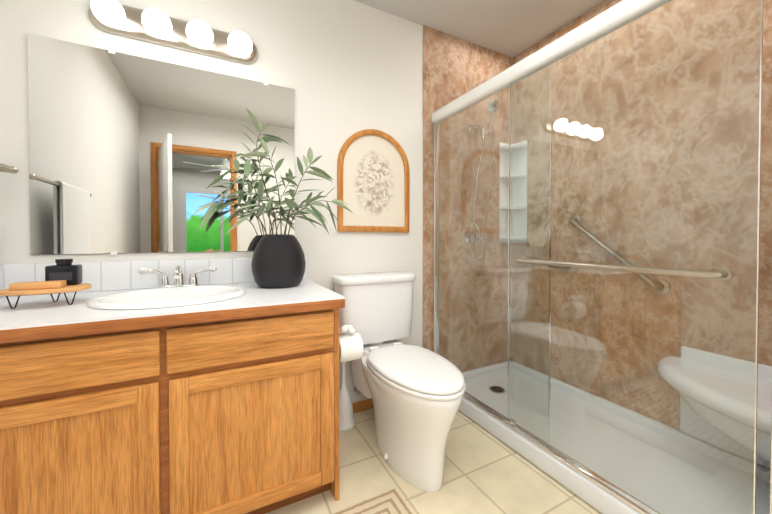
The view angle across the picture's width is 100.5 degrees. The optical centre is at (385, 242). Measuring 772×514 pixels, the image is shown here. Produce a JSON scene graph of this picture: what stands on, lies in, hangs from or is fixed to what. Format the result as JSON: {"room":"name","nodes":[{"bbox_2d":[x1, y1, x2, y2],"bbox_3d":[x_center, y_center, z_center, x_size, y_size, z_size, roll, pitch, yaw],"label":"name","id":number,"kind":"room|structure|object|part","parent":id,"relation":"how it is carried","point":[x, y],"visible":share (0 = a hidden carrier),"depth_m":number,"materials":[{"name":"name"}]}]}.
{"room":"bathroom","nodes":[
{"label":"bathroom","id":0,"kind":"room"},
{"bbox_2d":[0,0,422,402],"bbox_3d":[-0.286,-0.214,1.998,3.102,2.545,0.100,0,1,-27],"label":"wall","id":1,"kind":"structure","parent":0,"point":[345,70],"depth_m":1.86,"materials":[{"name":"white paint"}]},
{"bbox_2d":[27,33,294,254],"bbox_3d":[-0.993,-0.405,1.567,1.073,0.921,0.010,0,1,-27],"label":"mirror","id":2,"kind":"object","parent":1,"relation":"attached to","point":[126,151],"visible":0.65,"depth_m":1.49,"materials":[{"name":"clear glass"}]},
{"bbox_2d":[88,0,257,63],"bbox_3d":[-0.954,-0.997,1.488,0.690,0.155,0.174,0,1,-27],"label":"wall sconce","id":3,"kind":"object","parent":1,"relation":"attached to","point":[132,26],"depth_m":1.47,"materials":[{"name":"white glass"}]},
{"bbox_3d":[-1.166,-0.973,1.348,0.109,0.110,0.109,0,1,-33],"label":"wall lamp bulb","id":4,"kind":"part","parent":3,"relation":"part of","materials":[{"name":"white glass"}]},
{"bbox_3d":[-1.017,-0.974,1.425,0.109,0.110,0.109,0,1,-33],"label":"wall lamp bulb","id":5,"kind":"part","parent":3,"relation":"part of","materials":[{"name":"white glass"}]},
{"bbox_3d":[-0.870,-0.975,1.501,0.109,0.110,0.109,0,1,-33],"label":"wall lamp bulb","id":6,"kind":"part","parent":3,"relation":"part of","materials":[{"name":"white glass"}]},
{"bbox_3d":[-0.718,-0.976,1.580,0.109,0.110,0.109,0,1,-33],"label":"wall lamp bulb","id":7,"kind":"part","parent":3,"relation":"part of","materials":[{"name":"white glass"}]},
{"bbox_2d":[352,398,372,412],"bbox_3d":[-0.105,1.027,2.044,0.803,0.062,0.012,0,1,-27],"label":"baseboard","id":8,"kind":"structure","parent":1,"relation":"attached to","point":[362,405],"depth_m":2.02,"materials":[{"name":"brown wood"}]},
{"bbox_2d":[337,129,409,232],"bbox_3d":[-0.067,-0.389,2.039,0.502,0.649,0.022,0,1,-27],"label":"framed art","id":9,"kind":"object","parent":1,"relation":"attached to","point":[373,181],"visible":0.96,"depth_m":2.04,"materials":[{"name":"beige paper"}]},
{"bbox_2d":[266,408,600,513],"bbox_3d":[0.322,1.124,0.839,3.102,0.100,2.750,0,1,-27],"label":"floor","id":10,"kind":"structure","parent":0,"point":[486,472],"depth_m":1.43,"materials":[{"name":"tile"}]},
{"bbox_2d":[0,256,344,513],"bbox_3d":[-0.856,0.578,1.294,1.229,0.980,0.642,0,1,-27],"label":"bathroom vanity","id":11,"kind":"object","parent":10,"relation":"on","point":[199,386],"visible":0.98,"depth_m":1.07,"materials":[{"name":"brown wood"}]},
{"bbox_2d":[0,259,91,308],"bbox_3d":[-1.183,0.140,1.123,0.224,0.156,0.172,0,1,-27],"label":"tray","id":12,"kind":"object","parent":11,"relation":"on","point":[64,276],"visible":1,"depth_m":1.12,"materials":[{"name":"brown wood"}]},
{"bbox_2d":[45,259,82,284],"bbox_3d":[-1.174,0.108,1.172,0.085,0.094,0.061,0,1,-27],"label":"jar","id":13,"kind":"object","parent":12,"relation":"on","point":[63,269],"depth_m":1.15,"materials":[{"name":"black glass"}]},
{"bbox_2d":[87,285,245,309],"bbox_3d":[-0.827,0.275,1.258,0.510,0.155,0.400,0,1,-27],"label":"sink","id":14,"kind":"object","parent":11,"relation":"in","point":[204,295],"depth_m":1.26,"materials":[{"name":"white ceramic"}]},
{"bbox_2d":[137,265,216,287],"bbox_3d":[-0.927,0.159,1.433,0.308,0.112,0.151,0,1,-27],"label":"faucet","id":15,"kind":"object","parent":11,"relation":"on","point":[178,275],"depth_m":1.44,"materials":[{"name":"silver metal"}]},
{"bbox_2d":[191,108,351,287],"bbox_3d":[-0.508,-0.196,1.554,0.750,0.819,0.311,0,1,-27],"label":"potted plant","id":16,"kind":"object","parent":11,"relation":"on","point":[278,261],"visible":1,"depth_m":1.51,"materials":[{"name":"green plant"}]},
{"bbox_2d":[339,325,363,362],"bbox_3d":[-0.175,0.450,1.445,0.142,0.163,0.116,0,1,-27],"label":"toilet paper holder","id":17,"kind":"object","parent":11,"relation":"attached to","point":[350,346],"visible":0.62,"depth_m":1.41,"materials":[{"name":"white paper"}]},
{"bbox_2d":[339,362,354,431],"bbox_3d":[-0.245,0.835,1.859,0.130,0.450,0.130,0,1,-27],"label":"toilet brush","id":18,"kind":"object","parent":10,"relation":"on","point":[346,421],"visible":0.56,"depth_m":1.82,"materials":[{"name":"white plastic"}]},
{"bbox_2d":[331,488,413,513],"bbox_3d":[-0.177,1.067,0.934,0.800,0.012,0.600,0,1,-27],"label":"rug","id":19,"kind":"object","parent":10,"relation":"on","point":[391,501],"visible":1,"depth_m":1.28,"materials":[{"name":"beige fabric"}]},
{"bbox_2d":[332,271,465,491],"bbox_3d":[0.075,0.626,1.652,0.498,0.875,0.866,0,1,-27],"label":"toilet","id":20,"kind":"object","parent":10,"relation":"on","point":[414,393],"visible":0.92,"depth_m":1.50,"materials":[{"name":"white ceramic"}]},
{"bbox_2d":[432,0,771,513],"bbox_3d":[1.009,0.025,1.715,0.848,2.075,1.586,0,1,-27],"label":"shower","id":21,"kind":"object","parent":10,"relation":"on","point":[713,455],"visible":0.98,"depth_m":1.43,"materials":[{"name":"clear glass"}]},
{"bbox_2d":[499,140,527,242],"bbox_3d":[0.989,-0.393,2.501,0.157,0.790,0.157,0,1,-27],"label":"corner shelf","id":22,"kind":"object","parent":21,"relation":"attached to","point":[505,209],"depth_m":2.54,"materials":[{"name":"white plastic"}]},
{"bbox_2d":[552,266,569,269],"bbox_3d":[1.203,0.165,2.209,0.052,0.047,0.100,0,1,-27],"label":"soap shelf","id":23,"kind":"object","parent":21,"relation":"attached to","point":[557,267],"depth_m":2.20,"materials":[{"name":"metal"}]},
{"bbox_3d":[1.342,0.041,1.918,0.071,0.465,0.553,0,1,-27],"label":"grab rail","id":24,"kind":"part","parent":21,"relation":"part of","materials":[{"name":"silver metal"}]},
{"bbox_3d":[1.416,0.752,1.358,0.462,0.439,0.562,0,1,-27],"label":"seat","id":25,"kind":"part","parent":21,"relation":"part of","materials":[{"name":"white plastic"}]},
{"bbox_2d":[354,0,604,57],"bbox_3d":[0.320,-1.495,-1.194,5.400,0.100,6.300,0,1,-27],"label":"ceiling","id":26,"kind":"structure","parent":0,"point":[512,28],"depth_m":2.11,"materials":[{"name":"grey paint"}]},
{"bbox_3d":[-0.988,-0.189,0.088,0.100,2.545,2.650,0,1,-27],"label":"wall","id":27,"kind":"structure","parent":0,"visible":0},
{"bbox_2d":[0,163,18,173],"bbox_3d":[-1.323,-0.070,0.947,0.090,0.466,0.712,0,1,-27],"label":"towel rail","id":28,"kind":"object","parent":27,"relation":"attached to","point":[9,169],"visible":1,"depth_m":1.23,"materials":[{"name":"silver metal"}]},
{"bbox_3d":[1.438,-0.213,1.932,0.100,2.545,1.600,0,1,-27],"label":"wall","id":29,"kind":"structure","parent":0,"visible":0},
{"bbox_2d":[422,0,771,429],"bbox_3d":[1.007,-0.247,1.709,0.870,2.470,1.599,0,1,-27],"label":"wall panels","id":30,"kind":"object","parent":29,"relation":"attached to","point":[454,67],"visible":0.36,"depth_m":1.91,"materials":[{"name":"stone"}]}
]}

